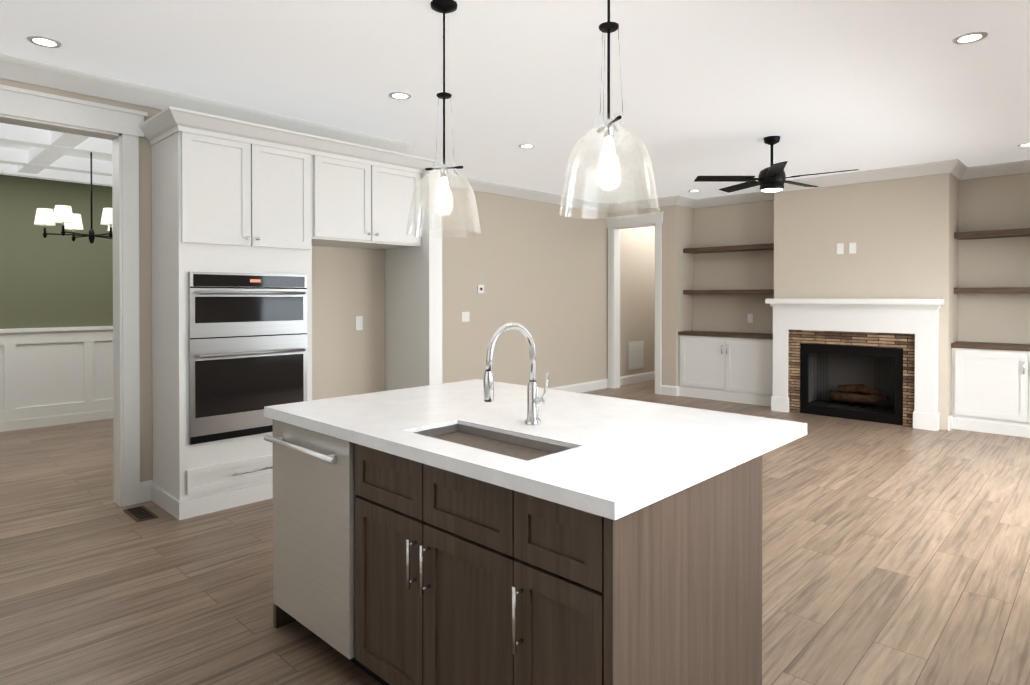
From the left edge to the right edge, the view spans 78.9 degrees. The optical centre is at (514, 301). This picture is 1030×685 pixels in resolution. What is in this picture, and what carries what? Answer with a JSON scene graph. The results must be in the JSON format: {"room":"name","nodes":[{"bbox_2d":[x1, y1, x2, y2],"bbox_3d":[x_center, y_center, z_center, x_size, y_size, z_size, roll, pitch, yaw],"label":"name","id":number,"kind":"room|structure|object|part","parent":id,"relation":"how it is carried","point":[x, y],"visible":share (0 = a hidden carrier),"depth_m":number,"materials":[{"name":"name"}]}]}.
{"room":"kitchen","nodes":[
{"label":"kitchen","id":0,"kind":"room"},
{"bbox_2d":[0,174,112,328],"bbox_3d":[-5.117,-0.055,6.547,0.140,2.745,4.310,0,1,44],"label":"wall","id":1,"kind":"structure","parent":0,"point":[48,281],"depth_m":6.65,"materials":[{"name":"green paint"}]},
{"bbox_2d":[0,326,112,431],"bbox_3d":[-5.049,0.798,6.487,0.050,1.040,4.030,0,1,44],"label":"wainscoting","id":2,"kind":"structure","parent":1,"relation":"attached to","point":[51,376],"depth_m":6.66,"materials":[{"name":"white wood"}]},
{"bbox_2d":[0,380,1029,684],"bbox_3d":[0.140,1.354,5.581,9.200,0.060,12.900,0,1,44],"label":"floor","id":3,"kind":"structure","parent":0,"point":[892,554],"depth_m":3.12,"materials":[{"name":"brown wood"}]},
{"bbox_2d":[123,506,157,521],"bbox_3d":[-2.352,1.331,3.928,0.290,0.008,0.115,0,1,44],"label":"floor vent","id":4,"kind":"object","parent":3,"relation":"in","point":[140,513],"visible":1,"depth_m":3.92,"materials":[{"name":"brown"}]},
{"bbox_2d":[147,122,314,519],"bbox_3d":[-1.932,0.127,4.325,0.544,2.410,0.880,0,1,44],"label":"tall cabinet","id":5,"kind":"object","parent":3,"relation":"on","point":[246,216],"depth_m":4.06,"materials":[{"name":"white wood"}]},
{"bbox_2d":[264,414,762,684],"bbox_3d":[-0.124,0.908,2.274,1.688,0.875,0.895,0,1,44],"label":"kitchen island","id":6,"kind":"object","parent":3,"relation":"on","point":[488,530],"depth_m":1.79,"materials":[{"name":"brown wood"}]},
{"bbox_2d":[264,419,358,659],"bbox_3d":[-0.777,0.851,2.352,0.580,0.759,0.106,0,1,44],"label":"dishwasher","id":7,"kind":"object","parent":6,"relation":"in","point":[314,468],"depth_m":2.30,"materials":[{"name":"silver metal"}]},
{"bbox_2d":[264,396,695,521],"bbox_3d":[-0.277,0.457,2.091,1.720,0.050,0.365,0,1,44],"label":"island countertop","id":8,"kind":"structure","parent":6,"relation":"on","point":[617,483],"depth_m":1.71,"materials":[{"name":"white stone"}]},
{"bbox_2d":[416,422,567,457],"bbox_3d":[-0.087,0.549,1.993,0.578,0.205,0.253,0,1,44],"label":"sink","id":9,"kind":"object","parent":8,"relation":"in","point":[516,445],"depth_m":2.10,"materials":[{"name":"silver metal"}]},
{"bbox_2d":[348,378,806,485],"bbox_3d":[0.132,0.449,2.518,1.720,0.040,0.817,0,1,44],"label":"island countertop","id":10,"kind":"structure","parent":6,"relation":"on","point":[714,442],"depth_m":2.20,"materials":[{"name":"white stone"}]},
{"bbox_2d":[678,331,772,406],"bbox_3d":[2.878,0.864,8.318,1.354,0.885,0.447,0,1,44],"label":"base cabinet","id":11,"kind":"object","parent":3,"relation":"on","point":[736,367],"visible":0.9,"depth_m":8.17,"materials":[{"name":"white wood"}]},
{"bbox_2d":[765,299,943,430],"bbox_3d":[3.884,0.641,7.144,1.755,1.345,0.749,0,1,44],"label":"fireplace","id":12,"kind":"object","parent":3,"relation":"on","point":[873,360],"visible":1,"depth_m":7.06,"materials":[{"name":"stone"}]},
{"bbox_2d":[951,341,1029,437],"bbox_3d":[5.098,0.878,6.189,1.244,0.885,0.447,0,1,44],"label":"base cabinet","id":13,"kind":"object","parent":3,"relation":"on","point":[990,387],"visible":0.94,"depth_m":6.26,"materials":[{"name":"white wood"}]},
{"bbox_2d":[0,78,1029,481],"bbox_3d":[1.097,-0.042,4.655,6.430,2.745,12.780,0,1,44],"label":"wall","id":14,"kind":"structure","parent":0,"point":[538,270],"depth_m":7.28,"materials":[{"name":"beige paint"}]},
{"bbox_2d":[0,84,147,506],"bbox_3d":[-3.276,0.046,3.420,0.201,2.585,2.225,0,1,44],"label":"door frame","id":15,"kind":"structure","parent":14,"relation":"attached to","point":[52,112],"depth_m":4.07,"materials":[{"name":"white wood"}]},
{"bbox_2d":[0,54,410,152],"bbox_3d":[-2.887,-1.349,3.657,0.088,0.115,5.558,0,1,44],"label":"crown molding","id":16,"kind":"structure","parent":14,"relation":"attached to","point":[12,68],"depth_m":4.15,"materials":[{"name":"white wood"}]},
{"bbox_2d":[355,316,362,329],"bbox_3d":[-1.333,0.186,5.344,0.007,0.120,0.070,0,1,44],"label":"outlet","id":17,"kind":"object","parent":14,"relation":"attached to","point":[358,319],"depth_m":5.34,"materials":[{"name":"white plastic"}]},
{"bbox_2d":[315,146,426,249],"bbox_3d":[-1.294,-0.767,4.991,0.535,0.630,0.975,0,1,44],"label":"upper cabinet","id":18,"kind":"object","parent":14,"relation":"attached to","point":[365,203],"depth_m":4.78,"materials":[{"name":"white wood"}]},
{"bbox_2d":[461,312,469,321],"bbox_3d":[-0.580,0.180,7.345,0.007,0.115,0.120,0,1,44],"label":"outlet","id":19,"kind":"object","parent":14,"relation":"attached to","point":[465,316],"depth_m":7.34,"materials":[{"name":"white plastic"}]},
{"bbox_2d":[477,285,483,292],"bbox_3d":[-0.410,-0.149,7.512,0.018,0.100,0.100,0,1,44],"label":"thermostat","id":20,"kind":"object","parent":14,"relation":"attached to","point":[480,288],"visible":0.96,"depth_m":7.50,"materials":[{"name":"white plastic"}]},
{"bbox_2d":[447,174,607,212],"bbox_3d":[-0.105,-1.377,7.772,0.088,0.115,4.410,0,1,44],"label":"crown molding","id":21,"kind":"structure","parent":14,"relation":"attached to","point":[477,185],"depth_m":7.93,"materials":[{"name":"white wood"}]},
{"bbox_2d":[548,379,607,392],"bbox_3d":[-0.130,1.242,7.813,0.020,0.135,4.410,0,1,44],"label":"baseboard","id":22,"kind":"structure","parent":14,"relation":"attached to","point":[599,384],"depth_m":9.00,"materials":[{"name":"white wood"}]},
{"bbox_2d":[606,212,663,393],"bbox_3d":[1.772,0.023,9.117,0.950,2.555,0.184,0,1,44],"label":"door frame","id":23,"kind":"structure","parent":14,"relation":"attached to","point":[614,225],"depth_m":9.31,"materials":[{"name":"white wood"}]},
{"bbox_2d":[628,341,643,369],"bbox_3d":[1.923,0.855,9.950,0.022,0.440,0.440,0,1,44],"label":"air vent","id":24,"kind":"object","parent":14,"relation":"in","point":[635,354],"visible":1,"depth_m":9.94,"materials":[{"name":"white plastic"}]},
{"bbox_2d":[620,371,654,385],"bbox_3d":[2.354,1.225,10.406,0.016,0.135,2.470,0,1,44],"label":"baseboard","id":25,"kind":"structure","parent":14,"relation":"attached to","point":[630,379],"depth_m":9.98,"materials":[{"name":"white wood"}]},
{"bbox_2d":[608,195,683,212],"bbox_3d":[1.838,-1.384,8.903,1.148,0.115,0.088,0,1,44],"label":"crown molding","id":26,"kind":"structure","parent":14,"relation":"attached to","point":[678,199],"depth_m":8.82,"materials":[{"name":"white wood"}]},
{"bbox_2d":[671,386,679,394],"bbox_3d":[3.072,1.229,9.718,0.016,0.135,2.470,0,1,44],"label":"baseboard","id":27,"kind":"structure","parent":14,"relation":"attached to","point":[674,389],"depth_m":8.63,"materials":[{"name":"white wood"}]},
{"bbox_2d":[684,196,695,207],"bbox_3d":[2.390,-1.383,8.712,0.088,0.115,0.360,0,1,44],"label":"crown molding","id":28,"kind":"structure","parent":14,"relation":"attached to","point":[688,202],"depth_m":8.76,"materials":[{"name":"white wood"}]},
{"bbox_2d":[696,192,773,207],"bbox_3d":[3.005,-1.381,8.435,1.360,0.115,0.088,0,1,44],"label":"crown molding","id":29,"kind":"structure","parent":14,"relation":"attached to","point":[753,196],"depth_m":8.48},
{"bbox_2d":[748,314,752,322],"bbox_3d":[3.145,0.226,8.368,0.070,0.120,0.007,0,1,44],"label":"outlet","id":30,"kind":"object","parent":14,"relation":"attached to","point":[750,316],"depth_m":8.36,"materials":[{"name":"white plastic"}]},
{"bbox_2d":[837,243,843,253],"bbox_3d":[3.682,-0.596,7.087,0.070,0.120,0.007,0,1,44],"label":"outlet","id":31,"kind":"object","parent":14,"relation":"attached to","point":[840,247],"depth_m":7.08,"materials":[{"name":"white plastic"}]},
{"bbox_2d":[849,243,855,253],"bbox_3d":[3.775,-0.595,6.997,0.070,0.120,0.007,0,1,44],"label":"outlet","id":32,"kind":"object","parent":14,"relation":"attached to","point":[852,246],"depth_m":6.99,"materials":[{"name":"white plastic"}]},
{"bbox_2d":[760,159,959,193],"bbox_3d":[3.754,-1.371,6.955,1.946,0.115,0.088,0,1,44],"label":"crown molding","id":33,"kind":"structure","parent":14,"relation":"attached to","point":[952,166],"depth_m":6.77,"materials":[{"name":"white wood"}]},
{"bbox_2d":[952,161,967,179],"bbox_3d":[4.618,-1.369,6.514,0.088,0.115,0.450,0,1,44],"label":"crown molding","id":34,"kind":"structure","parent":14,"relation":"attached to","point":[963,174],"depth_m":6.63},
{"bbox_2d":[964,160,1029,178],"bbox_3d":[5.225,-1.367,6.307,1.250,0.115,0.088,0,1,44],"label":"crown molding","id":35,"kind":"structure","parent":14,"relation":"attached to","point":[1017,167],"depth_m":6.49,"materials":[{"name":"white wood"}]},
{"bbox_2d":[0,0,1029,203],"bbox_3d":[0.140,-1.471,5.562,9.200,0.100,12.900,0,1,44],"label":"ceiling","id":36,"kind":"structure","parent":0,"point":[717,87],"depth_m":3.87,"materials":[{"name":"white paint"}]},
{"bbox_2d":[27,36,61,47],"bbox_3d":[-2.544,-1.403,3.384,0.154,0.005,0.154,0,0,35],"label":"recessed light","id":37,"kind":"object","parent":36,"relation":"in","point":[50,43],"depth_m":3.38,"materials":[{"name":"white plastic"}]},
{"bbox_2d":[0,123,111,186],"bbox_3d":[-3.858,-1.349,5.330,3.350,0.140,4.030,0,1,44],"label":"ceiling beam","id":38,"kind":"structure","parent":36,"relation":"attached to","point":[43,157],"depth_m":5.81,"materials":[{"name":"white paint"}]},
{"bbox_2d":[34,152,112,243],"bbox_3d":[-3.698,-0.962,5.464,0.796,0.914,0.778,0,1,44],"label":"dining chandelier","id":39,"kind":"object","parent":36,"relation":"hanging from","point":[66,217],"visible":0.67,"depth_m":5.28,"materials":[{"name":"white fabric"}]},
{"bbox_2d":[389,92,411,99],"bbox_3d":[-0.788,-1.409,4.291,0.154,0.005,0.154,0,0,35],"label":"recessed light","id":40,"kind":"object","parent":36,"relation":"in","point":[397,95],"depth_m":4.28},
{"bbox_2d":[406,0,481,237],"bbox_3d":[-0.335,-0.861,2.961,0.356,1.085,0.356,0,1,44],"label":"pendant light","id":41,"kind":"object","parent":36,"relation":"hanging from","point":[444,7],"visible":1,"depth_m":2.95,"materials":[{"name":"clear glass"}]},
{"bbox_3d":[-0.335,-0.488,2.963,0.356,0.340,0.356,0,1,44],"label":"glass","id":42,"kind":"part","parent":41,"relation":"part of","materials":[{"name":"clear glass"}]},
{"bbox_3d":[-0.335,-0.544,2.963,0.042,0.085,0.042,0,1,44],"label":"bulb","id":43,"kind":"part","parent":41,"relation":"part of","materials":[{"name":"white glass"}]},
{"bbox_2d":[519,144,534,147],"bbox_3d":[0.109,-1.418,5.717,0.154,0.005,0.154,0,0,35],"label":"recessed light","id":44,"kind":"object","parent":36,"relation":"in","point":[522,145],"depth_m":5.69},
{"bbox_2d":[558,0,659,218],"bbox_3d":[0.331,-0.856,2.211,0.356,1.085,0.356,0,1,44],"label":"pendant light","id":45,"kind":"object","parent":36,"relation":"hanging from","point":[608,27],"visible":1,"depth_m":2.20,"materials":[{"name":"clear glass"}]},
{"bbox_3d":[0.331,-0.483,2.213,0.356,0.340,0.356,0,1,44],"label":"glass","id":46,"kind":"part","parent":45,"relation":"part of","materials":[{"name":"clear glass"}]},
{"bbox_3d":[0.331,-0.539,2.213,0.042,0.085,0.042,0,1,44],"label":"bulb","id":47,"kind":"part","parent":45,"relation":"part of","materials":[{"name":"white glass"}]},
{"bbox_2d":[694,136,858,192],"bbox_3d":[2.262,-1.186,5.428,1.273,0.467,1.280,0,1,44],"label":"ceiling fan","id":48,"kind":"object","parent":36,"relation":"hanging from","point":[772,177],"visible":1,"depth_m":5.39,"materials":[{"name":"black metal"}]},
{"bbox_2d":[952,31,987,43],"bbox_3d":[2.422,-1.402,3.333,0.154,0.005,0.154,0,0,35],"label":"recessed light","id":49,"kind":"object","parent":36,"relation":"in","point":[966,38],"depth_m":3.32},
{"bbox_2d":[1017,143,1029,146],"bbox_3d":[4.643,-1.418,5.664,0.154,0.005,0.154,0,0,-1],"label":"recessed light","id":50,"kind":"object","parent":36,"relation":"in","point":[1025,144],"depth_m":5.69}
]}

